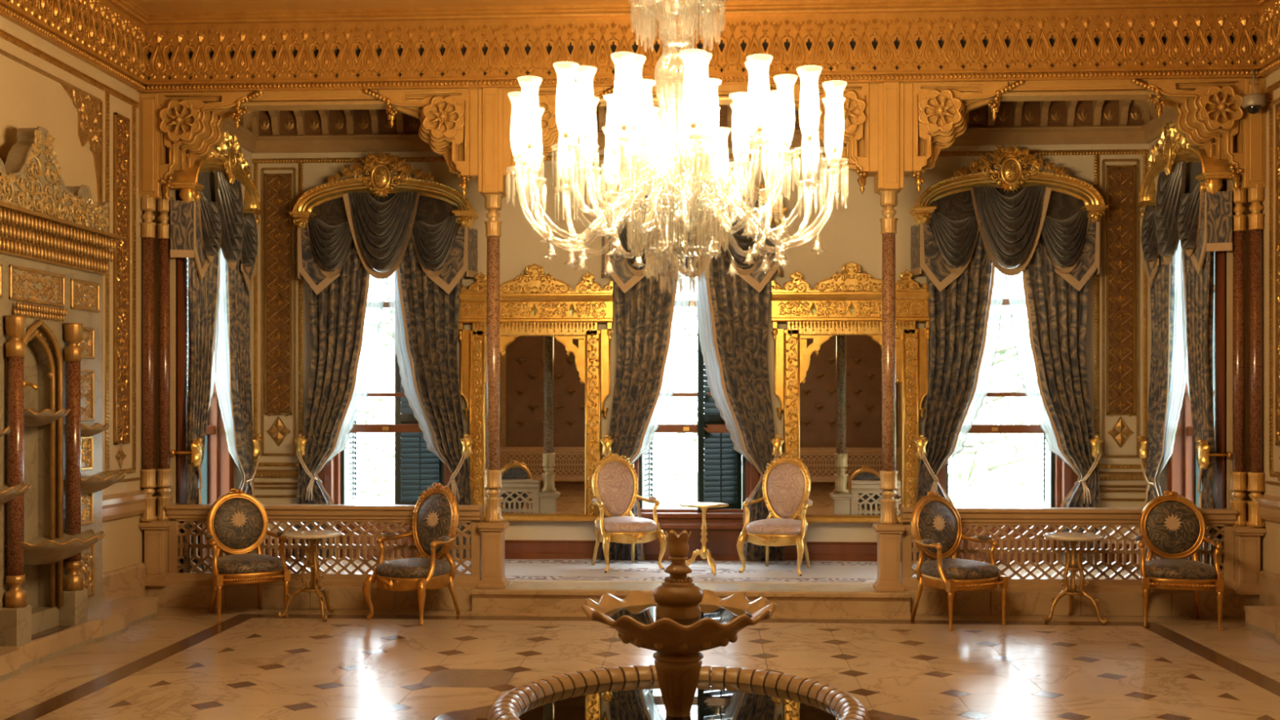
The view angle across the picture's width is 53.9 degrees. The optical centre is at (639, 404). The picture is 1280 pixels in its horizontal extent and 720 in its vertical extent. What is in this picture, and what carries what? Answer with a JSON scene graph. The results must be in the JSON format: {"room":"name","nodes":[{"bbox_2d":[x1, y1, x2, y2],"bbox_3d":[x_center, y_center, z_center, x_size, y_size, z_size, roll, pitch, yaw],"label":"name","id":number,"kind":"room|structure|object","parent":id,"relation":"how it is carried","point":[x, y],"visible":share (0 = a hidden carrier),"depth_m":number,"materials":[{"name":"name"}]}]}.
{"room":"historic interior","nodes":[
{"label":"historic interior","id":0,"kind":"room"},
{"bbox_2d":[0,15,252,573],"bbox_3d":[-4.568,-1.080,5.026,0.520,5.600,15.350,0,0,3],"label":"wall","id":1,"kind":"structure","parent":0,"point":[29,99],"depth_m":10.11,"materials":[{"name":"beige paint"}]},
{"bbox_2d":[0,28,147,603],"bbox_3d":[-4.421,-0.413,6.445,0.078,4.266,8.400,0,0,3],"label":"trim","id":2,"kind":"structure","parent":1,"relation":"attached to","point":[129,580],"depth_m":10.23,"materials":[{"name":"gold metal"}]},
{"bbox_2d":[0,0,149,92],"bbox_3d":[-3.908,-3.183,7.920,0.950,1.102,5.395,0,0,3],"label":"trim","id":3,"kind":"structure","parent":1,"relation":"attached to","point":[106,35],"depth_m":9.77,"materials":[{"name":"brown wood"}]},
{"bbox_2d":[171,437,202,466],"bbox_3d":[-3.873,0.404,10.782,0.254,0.248,0.150,0,0,3],"label":"tieback","id":4,"kind":"object","parent":1,"relation":"attached to","point":[197,445],"visible":1,"depth_m":10.75,"materials":[{"name":"gold metal"}]},
{"bbox_2d":[169,131,262,224],"bbox_3d":[-3.824,-2.049,11.501,0.276,0.858,1.610,0,0,3],"label":"pelmet","id":5,"kind":"object","parent":1,"relation":"attached to","point":[186,182],"visible":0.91,"depth_m":11.36,"materials":[{"name":"gold metal"}]},
{"bbox_2d":[183,245,220,573],"bbox_3d":[-3.845,-0.092,11.070,0.141,3.215,0.710,0,0,-3],"label":"curtain","id":6,"kind":"object","parent":5,"relation":"hanging from","point":[202,294],"visible":0.65,"depth_m":10.94,"materials":[{"name":"grey fabric"}]},
{"bbox_2d":[169,170,257,292],"bbox_3d":[-3.797,-1.590,11.499,0.314,1.020,1.584,0,0,3],"label":"valance","id":7,"kind":"object","parent":5,"relation":"hanging from","point":[198,228],"visible":1,"depth_m":11.21,"materials":[{"name":"grey fabric"}]},
{"bbox_2d":[225,259,261,553],"bbox_3d":[-3.805,-0.092,11.931,0.142,3.215,0.711,0,0,10],"label":"curtain","id":8,"kind":"object","parent":7,"relation":"hanging from","point":[237,295],"visible":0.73,"depth_m":11.95,"materials":[{"name":"grey fabric"}]},
{"bbox_2d":[221,111,258,152],"bbox_3d":[-3.798,-2.830,11.748,0.300,0.600,1.822,0,0,3],"label":"trim","id":9,"kind":"structure","parent":1,"relation":"attached to","point":[247,140],"depth_m":12.34,"materials":[{"name":"beige paint"}]},
{"bbox_2d":[251,433,262,459],"bbox_3d":[-3.796,0.404,12.220,0.254,0.248,0.150,0,0,3],"label":"tieback","id":10,"kind":"object","parent":1,"relation":"attached to","point":[256,441],"visible":0.88,"depth_m":12.18,"materials":[{"name":"gold metal"}]},
{"bbox_2d":[165,192,482,587],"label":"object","id":11,"kind":"structure","parent":1,"relation":"in","point":[217,468],"depth_m":10.68,"materials":[{"name":"brown wood"}]},
{"bbox_2d":[184,266,220,503],"bbox_3d":[-3.892,-0.100,11.195,0.063,3.201,0.851,0,0,3],"label":"sheer curtain","id":12,"kind":"object","parent":11,"relation":"hanging from","point":[213,370],"visible":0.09,"depth_m":11.46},
{"bbox_2d":[213,246,244,489],"bbox_3d":[-3.859,-0.100,11.812,0.063,3.201,0.851,0,0,3],"label":"sheer curtain","id":13,"kind":"object","parent":11,"relation":"hanging from","point":[222,365],"visible":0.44,"depth_m":11.74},
{"bbox_2d":[0,608,1279,719],"bbox_3d":[0.056,1.750,3.853,9.280,0.060,13.500,0,0,3],"label":"floor","id":14,"kind":"structure","parent":0,"point":[177,664],"depth_m":8.30,"materials":[{"name":"beige"}]},
{"bbox_2d":[0,125,158,681],"bbox_3d":[-4.101,-0.086,8.608,0.831,3.612,3.336,0,0,-3],"label":"fountain","id":15,"kind":"object","parent":14,"relation":"on","point":[55,242],"visible":1,"depth_m":8.81,"materials":[{"name":"grey stone"}]},
{"bbox_2d":[0,482,31,504],"bbox_3d":[-4.152,0.579,7.947,0.568,0.149,0.567,0,0,3],"label":"basin","id":16,"kind":"object","parent":15,"relation":"in","point":[11,493],"depth_m":8.00,"materials":[{"name":"grey stone"}]},
{"bbox_2d":[23,408,70,426],"bbox_3d":[-4.136,0.086,8.607,0.445,0.124,0.443,0,0,3],"label":"basin","id":17,"kind":"object","parent":15,"relation":"in","point":[32,417],"depth_m":8.52,"materials":[{"name":"grey stone"}]},
{"bbox_2d":[4,528,106,564],"bbox_3d":[-4.097,0.986,8.607,0.835,0.204,0.832,0,0,3],"label":"basin","id":18,"kind":"object","parent":15,"relation":"in","point":[37,546],"depth_m":8.45,"materials":[{"name":"grey stone"}]},
{"bbox_2d":[80,422,109,436],"bbox_3d":[-4.081,0.186,9.265,0.343,0.103,0.339,0,0,3],"label":"basin","id":19,"kind":"object","parent":15,"relation":"in","point":[87,429],"depth_m":9.20,"materials":[{"name":"grey stone"}]},
{"bbox_2d":[80,471,126,493],"bbox_3d":[-4.081,0.579,9.265,0.568,0.149,0.567,0,0,3],"label":"basin","id":20,"kind":"object","parent":15,"relation":"in","point":[91,482],"depth_m":9.18,"materials":[{"name":"grey stone"}]},
{"bbox_2d":[205,488,290,623],"bbox_3d":[-3.214,1.208,10.256,0.637,1.032,0.641,0,0,-32],"label":"armchair","id":21,"kind":"object","parent":14,"relation":"on","point":[237,522],"visible":0.99,"depth_m":10.34,"materials":[{"name":"gold metal"}]},
{"bbox_2d":[211,553,283,573],"bbox_3d":[-3.198,1.280,10.231,0.535,0.120,0.546,0,0,-32],"label":"seat cushion","id":22,"kind":"object","parent":21,"relation":"on","point":[233,563],"depth_m":10.04,"materials":[{"name":"grey fabric"}]},
{"bbox_2d":[277,529,342,622],"bbox_3d":[-2.635,1.379,10.177,0.491,0.692,0.511,0,0,-37],"label":"round table","id":23,"kind":"object","parent":14,"relation":"on","point":[313,535],"visible":1,"depth_m":10.17,"materials":[{"name":"gold stone"}]},
{"bbox_2d":[362,482,460,625],"bbox_3d":[-1.811,1.183,10.182,0.650,1.082,0.663,0,0,30],"label":"armchair","id":24,"kind":"object","parent":14,"relation":"on","point":[435,517],"visible":1,"depth_m":10.24,"materials":[{"name":"gold metal"}]},
{"bbox_2d":[375,557,450,578],"bbox_3d":[-1.819,1.305,10.156,0.536,0.120,0.546,0,0,30],"label":"seat cushion","id":25,"kind":"object","parent":24,"relation":"on","point":[413,567],"depth_m":9.97,"materials":[{"name":"grey fabric"}]},
{"bbox_2d":[431,529,919,719],"bbox_3d":[0.155,1.186,6.567,2.119,1.068,2.006,0,0,43],"label":"fountain","id":26,"kind":"object","parent":14,"relation":"on","point":[682,620],"visible":1,"depth_m":6.59,"materials":[{"name":"beige stone"}]},
{"bbox_2d":[581,589,775,653],"bbox_3d":[0.202,1.138,6.498,0.992,0.240,0.996,0,0,3],"label":"basin","id":27,"kind":"object","parent":26,"relation":"in","point":[641,620],"depth_m":6.35,"materials":[{"name":"beige stone"}]},
{"bbox_2d":[910,490,1008,631],"bbox_3d":[2.487,1.208,9.922,0.637,1.032,0.641,0,0,-27],"label":"armchair","id":28,"kind":"object","parent":14,"relation":"on","point":[936,526],"visible":1,"depth_m":9.96,"materials":[{"name":"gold metal"}]},
{"bbox_2d":[920,558,998,579],"bbox_3d":[2.501,1.280,9.895,0.535,0.120,0.546,0,0,-27],"label":"seat cushion","id":29,"kind":"object","parent":28,"relation":"on","point":[950,568],"depth_m":9.71,"materials":[{"name":"grey fabric"}]},
{"bbox_2d":[1042,532,1107,624],"bbox_3d":[3.428,1.379,10.023,0.511,0.692,0.491,0,0,-17],"label":"round table","id":30,"kind":"object","parent":14,"relation":"on","point":[1073,537],"visible":1,"depth_m":9.98,"materials":[{"name":"gold stone"}]},
{"bbox_2d":[1135,490,1223,630],"bbox_3d":[4.228,1.208,9.920,0.637,1.032,0.641,0,0,14],"label":"armchair","id":31,"kind":"object","parent":14,"relation":"on","point":[1172,527],"visible":1,"depth_m":10.07,"materials":[{"name":"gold metal"}]},
{"bbox_2d":[1144,558,1217,579],"bbox_3d":[4.221,1.280,9.891,0.535,0.120,0.546,0,0,14],"label":"seat cushion","id":32,"kind":"object","parent":31,"relation":"on","point":[1165,568],"depth_m":9.69,"materials":[{"name":"grey fabric"}]},
{"bbox_2d":[1244,475,1279,645],"bbox_3d":[4.694,-0.086,8.114,0.831,3.612,3.336,0,0,-3],"label":"fountain","id":33,"kind":"object","parent":14,"relation":"on","point":[1264,620],"visible":1,"depth_m":9.49,"materials":[{"name":"grey stone"}]},
{"bbox_2d":[252,143,1148,543],"bbox_3d":[0.523,-0.880,12.600,9.440,5.200,0.320,0,0,3],"label":"wall","id":34,"kind":"structure","parent":0,"point":[851,231],"depth_m":12.40,"materials":[{"name":"paint"}]},
{"bbox_2d":[293,433,307,457],"bbox_3d":[-3.341,0.404,12.519,0.150,0.248,0.254,0,0,3],"label":"tieback","id":35,"kind":"object","parent":34,"relation":"attached to","point":[300,442],"visible":0.92,"depth_m":12.41,"materials":[{"name":"gold metal"}]},
{"bbox_2d":[288,151,479,229],"bbox_3d":[-2.520,-2.049,12.425,1.830,0.858,0.354,0,0,3],"label":"pelmet","id":36,"kind":"object","parent":34,"relation":"attached to","point":[380,182],"visible":1,"depth_m":12.31,"materials":[{"name":"gold metal"}]},
{"bbox_2d":[293,244,369,558],"bbox_3d":[-3.010,-0.092,12.448,0.806,3.215,0.182,0,0,-3],"label":"curtain","id":37,"kind":"object","parent":36,"relation":"hanging from","point":[337,313],"visible":0.81,"depth_m":12.45,"materials":[{"name":"grey fabric"}]},
{"bbox_2d":[297,191,478,294],"bbox_3d":[-2.522,-1.590,12.391,1.800,1.020,0.402,0,0,3],"label":"valance","id":38,"kind":"object","parent":36,"relation":"hanging from","point":[380,229],"visible":1,"depth_m":12.31,"materials":[{"name":"grey fabric"}]},
{"bbox_2d":[396,234,471,559],"bbox_3d":[-2.031,-0.092,12.403,0.805,3.215,0.183,0,0,11],"label":"curtain","id":39,"kind":"object","parent":38,"relation":"hanging from","point":[432,315],"visible":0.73,"depth_m":12.40,"materials":[{"name":"grey fabric"}]},
{"bbox_2d":[317,280,462,558],"bbox_3d":[-2.491,-0.150,12.969,1.520,3.360,0.860,0,0,3],"label":"window","id":40,"kind":"structure","parent":34,"relation":"in","point":[417,468],"depth_m":12.78,"materials":[{"name":"brown wood"}]},
{"bbox_2d":[317,269,386,483],"bbox_3d":[-2.912,-0.100,12.513,0.879,3.201,0.081,0,0,3],"label":"sheer curtain","id":41,"kind":"object","parent":40,"relation":"hanging from","point":[376,291],"visible":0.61,"depth_m":12.52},
{"bbox_2d":[386,267,449,484],"bbox_3d":[-2.122,-0.100,12.470,0.879,3.201,0.081,0,0,3],"label":"sheer curtain","id":42,"kind":"object","parent":40,"relation":"hanging from","point":[397,320],"visible":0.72,"depth_m":12.50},
{"bbox_2d":[459,433,474,458],"bbox_3d":[-1.694,0.404,12.431,0.150,0.248,0.254,0,0,3],"label":"tieback","id":43,"kind":"object","parent":34,"relation":"attached to","point":[467,442],"visible":1,"depth_m":12.32,"materials":[{"name":"gold metal"}]},
{"bbox_2d":[455,263,613,521],"bbox_3d":[-1.033,-0.123,12.423,1.600,2.536,0.200,0,0,3],"label":"gilded mirror","id":44,"kind":"object","parent":34,"relation":"attached to","point":[555,357],"visible":0.92,"depth_m":12.44,"materials":[{"name":"gold wood"}]},
{"bbox_2d":[485,336,585,514],"bbox_3d":[-1.031,0.170,12.464,1.120,1.820,0.006,0,0,3],"label":"mirror glass","id":45,"kind":"object","parent":44,"relation":"on","point":[542,428],"depth_m":12.46,"materials":[{"name":"beige"}]},
{"bbox_2d":[600,433,613,456],"bbox_3d":[-0.316,0.404,12.357,0.150,0.248,0.254,0,0,3],"label":"tieback","id":46,"kind":"object","parent":34,"relation":"attached to","point":[606,442],"visible":0.94,"depth_m":12.24,"materials":[{"name":"gold metal"}]},
{"bbox_2d":[614,300,760,560],"bbox_3d":[0.532,-0.150,12.759,1.560,3.360,0.958,0,0,3],"label":"window","id":47,"kind":"structure","parent":34,"relation":"in","point":[729,477],"depth_m":12.53,"materials":[{"name":"brown wood"}]},
{"bbox_2d":[631,267,692,464],"bbox_3d":[0.114,-0.100,12.351,0.879,3.201,0.081,0,0,3],"label":"sheer curtain","id":48,"kind":"object","parent":47,"relation":"hanging from","point":[681,304],"visible":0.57,"depth_m":12.36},
{"bbox_2d":[692,267,760,483],"bbox_3d":[0.904,-0.100,12.309,0.879,3.201,0.081,0,0,3],"label":"sheer curtain","id":49,"kind":"object","parent":47,"relation":"hanging from","point":[700,296],"visible":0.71,"depth_m":12.34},
{"bbox_2d":[597,147,786,228],"bbox_3d":[0.505,-2.049,12.264,1.830,0.858,0.354,0,0,3],"label":"pelmet","id":50,"kind":"object","parent":34,"relation":"attached to","point":[755,185],"visible":0.46,"depth_m":12.15,"materials":[{"name":"gold metal"}]},
{"bbox_2d":[600,231,679,560],"bbox_3d":[0.016,-0.092,12.287,0.806,3.215,0.182,0,0,-3],"label":"curtain","id":51,"kind":"object","parent":50,"relation":"hanging from","point":[644,313],"visible":0.59,"depth_m":12.29,"materials":[{"name":"grey fabric"}]},
{"bbox_2d":[600,188,783,293],"bbox_3d":[0.503,-1.590,12.229,1.800,1.020,0.402,0,0,3],"label":"valance","id":52,"kind":"object","parent":50,"relation":"hanging from","point":[627,275],"visible":0.72,"depth_m":12.15,"materials":[{"name":"grey fabric"}]},
{"bbox_2d":[705,229,784,561],"bbox_3d":[0.994,-0.092,12.242,0.805,3.215,0.183,0,0,11],"label":"curtain","id":53,"kind":"object","parent":50,"relation":"hanging from","point":[740,313],"visible":0.66,"depth_m":12.24,"materials":[{"name":"grey fabric"}]},
{"bbox_2d":[260,538,1137,563],"bbox_3d":[0.514,1.438,12.423,8.840,0.185,0.035,0,0,3],"label":"baseboard","id":54,"kind":"structure","parent":34,"relation":"attached to","point":[513,549],"depth_m":12.46,"materials":[{"name":"brown wood"}]},
{"bbox_2d":[251,99,1149,153],"bbox_3d":[0.506,-2.830,12.290,8.842,0.600,0.300,0,0,3],"label":"ceiling","id":55,"kind":"structure","parent":34,"relation":"attached to","point":[1060,122],"depth_m":12.39,"materials":[{"name":"beige paint"}]},
{"bbox_2d":[252,149,1149,501],"bbox_3d":[0.515,-0.771,12.412,8.843,3.406,0.057,0,0,3],"label":"trim","id":56,"kind":"structure","parent":34,"relation":"attached to","point":[1120,179],"depth_m":12.45,"materials":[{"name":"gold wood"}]},
{"bbox_2d":[769,433,785,457],"bbox_3d":[1.332,0.404,12.269,0.150,0.248,0.254,0,0,3],"label":"curtain holdback","id":57,"kind":"object","parent":34,"relation":"attached to","point":[776,442],"visible":0.98,"depth_m":12.16,"materials":[{"name":"gold metal"}]},
{"bbox_2d":[770,261,929,523],"bbox_3d":[2.052,-0.123,12.258,1.600,2.536,0.200,0,0,3],"label":"gilded mirror","id":58,"kind":"object","parent":34,"relation":"attached to","point":[828,355],"visible":0.91,"depth_m":12.27,"materials":[{"name":"gold wood"}]},
{"bbox_2d":[800,334,902,515],"bbox_3d":[2.054,0.170,12.299,1.120,1.820,0.006,0,0,3],"label":"mirror glass","id":59,"kind":"object","parent":58,"relation":"on","point":[841,388],"depth_m":12.30,"materials":[{"name":"beige"}]},
{"bbox_2d":[913,434,928,459],"bbox_3d":[2.710,0.404,12.196,0.150,0.248,0.254,0,0,3],"label":"curtain holdback","id":60,"kind":"object","parent":34,"relation":"attached to","point":[921,442],"visible":0.99,"depth_m":12.08,"materials":[{"name":"gold metal"}]},
{"bbox_2d":[926,298,1078,562],"bbox_3d":[3.560,-0.150,12.643,1.520,3.360,0.854,0,0,3],"label":"window","id":61,"kind":"structure","parent":34,"relation":"in","point":[1059,477],"depth_m":12.33,"materials":[{"name":"brown wood"}]},
{"bbox_2d":[935,262,1005,475],"bbox_3d":[3.140,-0.100,12.189,0.879,3.201,0.081,0,0,3],"label":"sheer curtain","id":62,"kind":"object","parent":61,"relation":"hanging from","point":[999,282],"visible":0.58,"depth_m":12.20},
{"bbox_2d":[1005,266,1078,484],"bbox_3d":[3.929,-0.100,12.147,0.879,3.201,0.081,0,0,3],"label":"sheer curtain","id":63,"kind":"object","parent":61,"relation":"hanging from","point":[1015,284],"visible":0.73,"depth_m":12.17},
{"bbox_2d":[908,144,1108,226],"bbox_3d":[3.531,-2.049,12.102,1.830,0.858,0.354,0,0,3],"label":"pelmet","id":64,"kind":"object","parent":34,"relation":"attached to","point":[1011,175],"visible":0.98,"depth_m":11.99,"materials":[{"name":"gold metal"}]},
{"bbox_2d":[916,227,995,561],"bbox_3d":[3.041,-0.092,12.125,0.806,3.215,0.182,0,0,-3],"label":"curtain","id":65,"kind":"object","parent":64,"relation":"hanging from","point":[957,313],"visible":0.7,"depth_m":12.13,"materials":[{"name":"grey fabric"}]},
{"bbox_2d":[910,186,1099,292],"bbox_3d":[3.529,-1.590,12.068,1.800,1.020,0.402,0,0,3],"label":"valance","id":66,"kind":"object","parent":64,"relation":"hanging from","point":[1011,224],"visible":0.99,"depth_m":11.99,"materials":[{"name":"grey fabric"}]},
{"bbox_2d":[1022,234,1102,563],"bbox_3d":[4.020,-0.092,12.080,0.805,3.215,0.183,0,0,11],"label":"curtain","id":67,"kind":"object","parent":64,"relation":"hanging from","point":[1057,312],"visible":0.77,"depth_m":12.08,"materials":[{"name":"grey fabric"}]},
{"bbox_2d":[1088,434,1103,460],"bbox_3d":[4.357,0.404,12.108,0.150,0.248,0.254,0,0,3],"label":"curtain holdback","id":68,"kind":"object","parent":34,"relation":"attached to","point":[1095,443],"visible":0.93,"depth_m":12.00,"materials":[{"name":"gold metal"}]},
{"bbox_2d":[145,557,1259,617],"bbox_3d":[0.466,1.623,11.529,9.280,0.194,2.425,0,0,3],"label":"step","id":69,"kind":"structure","parent":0,"point":[518,597],"depth_m":10.39,"materials":[{"name":"stone"}]},
{"bbox_2d":[138,520,172,586],"bbox_3d":[-4.105,1.258,10.734,0.240,0.545,0.240,0,0,3],"label":"newel post","id":70,"kind":"object","parent":69,"relation":"on","point":[156,532],"visible":0.87,"depth_m":10.65,"materials":[{"name":"stone"}]},
{"bbox_2d":[140,194,157,521],"bbox_3d":[-4.170,-0.395,10.688,0.144,2.760,0.141,0,0,3],"label":"marble column","id":71,"kind":"structure","parent":70,"relation":"on","point":[148,205],"depth_m":10.65,"materials":[{"name":"stone"}]},
{"bbox_2d":[155,195,173,520],"bbox_3d":[-4.066,-0.395,10.767,0.144,2.760,0.141,0,0,3],"label":"marble column","id":72,"kind":"structure","parent":70,"relation":"on","point":[163,206],"depth_m":10.73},
{"bbox_2d":[476,520,509,588],"bbox_3d":[-1.235,1.258,10.611,0.240,0.545,0.240,0,0,3],"label":"pedestal","id":73,"kind":"object","parent":69,"relation":"on","point":[493,576],"visible":0.96,"depth_m":10.53,"materials":[{"name":"stone"}]},
{"bbox_2d":[483,193,503,522],"bbox_3d":[-1.235,-0.395,10.611,0.170,2.760,0.166,0,0,3],"label":"marble column","id":74,"kind":"structure","parent":73,"relation":"on","point":[493,202],"depth_m":10.56,"materials":[{"name":"stone"}]},
{"bbox_2d":[138,77,1266,201],"bbox_3d":[0.410,-2.188,10.485,9.280,0.925,0.393,0,0,3],"label":"frieze","id":75,"kind":"object","parent":74,"relation":"on","point":[889,131],"visible":0.92,"depth_m":10.41,"materials":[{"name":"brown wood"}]},
{"bbox_2d":[1241,69,1265,114],"bbox_3d":[4.883,-2.507,10.041,0.170,0.388,0.205,0,0,3],"label":"security camera","id":76,"kind":"object","parent":75,"relation":"attached to","point":[1253,104],"visible":1,"depth_m":9.98,"materials":[{"name":"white plastic"}]},
{"bbox_2d":[453,559,916,584],"bbox_3d":[0.467,1.523,11.541,4.700,0.012,1.460,0,0,3],"label":"floor","id":77,"kind":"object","parent":69,"relation":"on","point":[515,570],"visible":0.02,"depth_m":11.50,"materials":[{"name":"stone"}]},
{"bbox_2d":[590,453,666,573],"bbox_3d":[-0.153,0.987,11.729,0.650,1.067,0.661,0,0,-22],"label":"armchair","id":78,"kind":"object","parent":77,"relation":"on","point":[615,482],"visible":1,"depth_m":11.86,"materials":[{"name":"gold metal"}]},
{"bbox_2d":[595,515,657,532],"bbox_3d":[-0.138,1.102,11.708,0.535,0.120,0.546,0,0,-22],"label":"seat cushion","id":79,"kind":"object","parent":78,"relation":"on","point":[610,523],"depth_m":11.50,"materials":[{"name":"pink fabric"}]},
{"bbox_2d":[679,502,728,574],"bbox_3d":[0.579,1.206,11.385,0.450,0.618,0.450,0,0,-27],"label":"pedestal table","id":80,"kind":"object","parent":77,"relation":"on","point":[704,553],"visible":0.94,"depth_m":11.36,"materials":[{"name":"gold metal"}]},
{"bbox_2d":[736,453,813,576],"bbox_3d":[1.275,0.987,11.513,0.650,1.067,0.661,0,0,23],"label":"armchair","id":81,"kind":"object","parent":77,"relation":"on","point":[786,481],"visible":1,"depth_m":11.64,"materials":[{"name":"gold metal"}]},
{"bbox_2d":[746,518,807,534],"bbox_3d":[1.259,1.102,11.492,0.535,0.120,0.546,0,0,23],"label":"seat cushion","id":82,"kind":"object","parent":81,"relation":"on","point":[767,526],"depth_m":11.28,"materials":[{"name":"pink fabric"}]},
{"bbox_2d":[872,522,905,591],"bbox_3d":[2.060,1.258,10.435,0.240,0.545,0.240,0,0,3],"label":"newel post","id":83,"kind":"object","parent":69,"relation":"on","point":[888,536],"visible":0.95,"depth_m":10.35,"materials":[{"name":"stone"}]},
{"bbox_2d":[878,190,898,524],"bbox_3d":[2.060,-0.395,10.435,0.170,2.760,0.166,0,0,3],"label":"marble column","id":84,"kind":"structure","parent":83,"relation":"on","point":[888,199],"depth_m":10.39,"materials":[{"name":"stone"}]},
{"bbox_2d":[1230,525,1266,595],"bbox_3d":[4.926,1.258,10.252,0.240,0.545,0.240,0,0,3],"label":"newel post","id":85,"kind":"object","parent":69,"relation":"on","point":[1246,539],"visible":0.82,"depth_m":10.17,"materials":[{"name":"stone"}]},
{"bbox_2d":[1229,186,1248,526],"bbox_3d":[4.891,-0.395,10.289,0.144,2.760,0.141,0,0,3],"label":"marble column","id":86,"kind":"structure","parent":85,"relation":"on","point":[1238,474],"depth_m":10.25,"materials":[{"name":"brown stone"}]},
{"bbox_2d":[1246,183,1265,527],"bbox_3d":[4.987,-0.395,10.198,0.144,2.760,0.141,0,0,3],"label":"marble column","id":87,"kind":"structure","parent":85,"relation":"on","point":[1255,195],"depth_m":10.16,"materials":[{"name":"brown stone"}]},
{"bbox_2d":[1148,68,1279,574],"bbox_3d":[4.778,-1.080,4.526,0.520,5.600,15.350,0,0,3],"label":"wall","id":88,"kind":"structure","parent":0,"point":[1270,541],"depth_m":10.19,"materials":[{"name":"beige paint"}]},
{"bbox_2d":[132,0,1268,93],"bbox_3d":[0.382,-3.181,9.949,9.316,1.098,0.950,0,0,3],"label":"trim","id":89,"kind":"structure","parent":88,"relation":"attached to","point":[190,46],"depth_m":10.34,"materials":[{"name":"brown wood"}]},
{"bbox_2d":[899,182,1237,593],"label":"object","id":90,"kind":"structure","parent":88,"relation":"in","point":[1183,469],"depth_m":10.35,"materials":[{"name":"brown wood"}]},
{"bbox_2d":[1155,240,1186,496],"bbox_3d":[4.796,-0.100,11.349,0.063,3.201,0.851,0,0,3],"label":"sheer curtain","id":91,"kind":"object","parent":90,"relation":"hanging from","point":[1178,379],"visible":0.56,"depth_m":11.28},
{"bbox_2d":[1181,251,1217,507],"bbox_3d":[4.763,-0.100,10.732,0.063,3.201,0.851,0,0,3],"label":"sheer curtain","id":92,"kind":"object","parent":90,"relation":"hanging from","point":[1184,335],"visible":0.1,"depth_m":11.02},
{"bbox_2d":[1137,435,1148,461],"bbox_3d":[4.778,0.404,11.762,0.254,0.248,0.150,0,0,3],"label":"curtain holdback","id":93,"kind":"object","parent":88,"relation":"attached to","point":[1142,442],"visible":0.88,"depth_m":11.73,"materials":[{"name":"gold metal"}]},
{"bbox_2d":[1131,99,1177,142],"bbox_3d":[4.730,-2.830,11.295,0.300,0.600,1.822,0,0,3],"label":"trim","id":94,"kind":"structure","parent":88,"relation":"attached to","point":[1153,126],"depth_m":11.93,"materials":[{"name":"beige paint"}]},
{"bbox_2d":[1137,121,1231,217],"bbox_3d":[4.728,-2.049,11.043,0.276,0.858,1.610,0,0,3],"label":"pelmet","id":95,"kind":"object","parent":88,"relation":"attached to","point":[1215,171],"visible":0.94,"depth_m":10.90,"materials":[{"name":"gold metal"}]},
{"bbox_2d":[1138,253,1175,559],"bbox_3d":[4.750,-0.092,11.474,0.141,3.215,0.710,0,0,-3],"label":"curtain","id":96,"kind":"object","parent":95,"relation":"hanging from","point":[1162,289],"visible":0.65,"depth_m":11.49,"materials":[{"name":"grey fabric"}]},
{"bbox_2d":[1141,160,1232,287],"bbox_3d":[4.702,-1.590,11.045,0.314,1.020,1.584,0,0,3],"label":"valance","id":97,"kind":"object","parent":95,"relation":"hanging from","point":[1202,221],"visible":1,"depth_m":10.73,"materials":[{"name":"grey fabric"}]},
{"bbox_2d":[1182,248,1217,566],"bbox_3d":[4.710,-0.092,10.613,0.142,3.215,0.711,0,0,10],"label":"curtain","id":98,"kind":"object","parent":95,"relation":"hanging from","point":[1198,289],"visible":0.65,"depth_m":10.47,"materials":[{"name":"grey fabric"}]},
{"bbox_2d":[1197,439,1231,469],"bbox_3d":[4.701,0.404,10.324,0.254,0.248,0.150,0,0,3],"label":"curtain holdback","id":99,"kind":"object","parent":88,"relation":"attached to","point":[1203,448],"visible":1,"depth_m":10.30,"materials":[{"name":"gold metal"}]},
{"bbox_2d":[1255,0,1279,77],"bbox_3d":[4.430,-3.183,7.474,0.950,1.102,5.395,0,0,3],"label":"trim","id":100,"kind":"structure","parent":88,"relation":"attached to","point":[1269,20],"depth_m":9.96,"materials":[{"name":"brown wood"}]},
{"bbox_2d":[1257,80,1279,605],"bbox_3d":[4.783,-0.413,5.952,0.078,4.266,8.403,0,0,3],"label":"trim","id":101,"kind":"structure","parent":88,"relation":"attached to","point":[1269,505],"depth_m":9.95,"materials":[{"name":"gold metal"}]},
{"bbox_3d":[0.049,-3.675,3.733,9.880,0.410,13.860,0,0,3],"label":"ceiling","id":102,"kind":"structure","parent":0,"visible":0},
{"bbox_2d":[505,0,848,293],"bbox_3d":[0.192,-2.147,6.399,1.709,3.166,1.709,0,0,-14],"label":"crystal chandelier","id":103,"kind":"object","parent":102,"relation":"hanging from","point":[660,203],"visible":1,"depth_m":6.34,"materials":[{"name":"clear glass"}]},
{"label":"outside","id":104,"kind":"structure","parent":0,"visible":0},
{"bbox_2d":[357,471,1043,508],"bbox_3d":[1.185,3.270,24.972,80.000,0.100,70.000,0,0,3],"label":"ground","id":105,"kind":"structure","parent":104,"point":[671,491],"depth_m":47.50,"materials":[{"name":"white"}]},
{"bbox_2d":[357,293,395,500],"bbox_3d":[-3.583,0.286,22.094,4.494,5.892,3.963,0,0,-41],"label":"tree","id":106,"kind":"object","parent":105,"relation":"on","point":[389,332],"visible":0.08,"depth_m":21.64,"materials":[{"name":"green plant"}]},
{"bbox_2d":[653,293,704,502],"bbox_3d":[2.164,0.141,25.680,5.437,6.180,5.408,0,0,3],"label":"tree","id":107,"kind":"object","parent":105,"relation":"on","point":[684,435],"visible":0.05,"depth_m":25.22,"materials":[{"name":"green plant"}]},
{"bbox_2d":[947,297,1043,506],"bbox_3d":[5.337,0.462,19.795,6.030,5.538,5.239,0,0,34],"label":"tree","id":108,"kind":"object","parent":105,"relation":"on","point":[983,449],"visible":0.28,"depth_m":19.21,"materials":[{"name":"green plant"}]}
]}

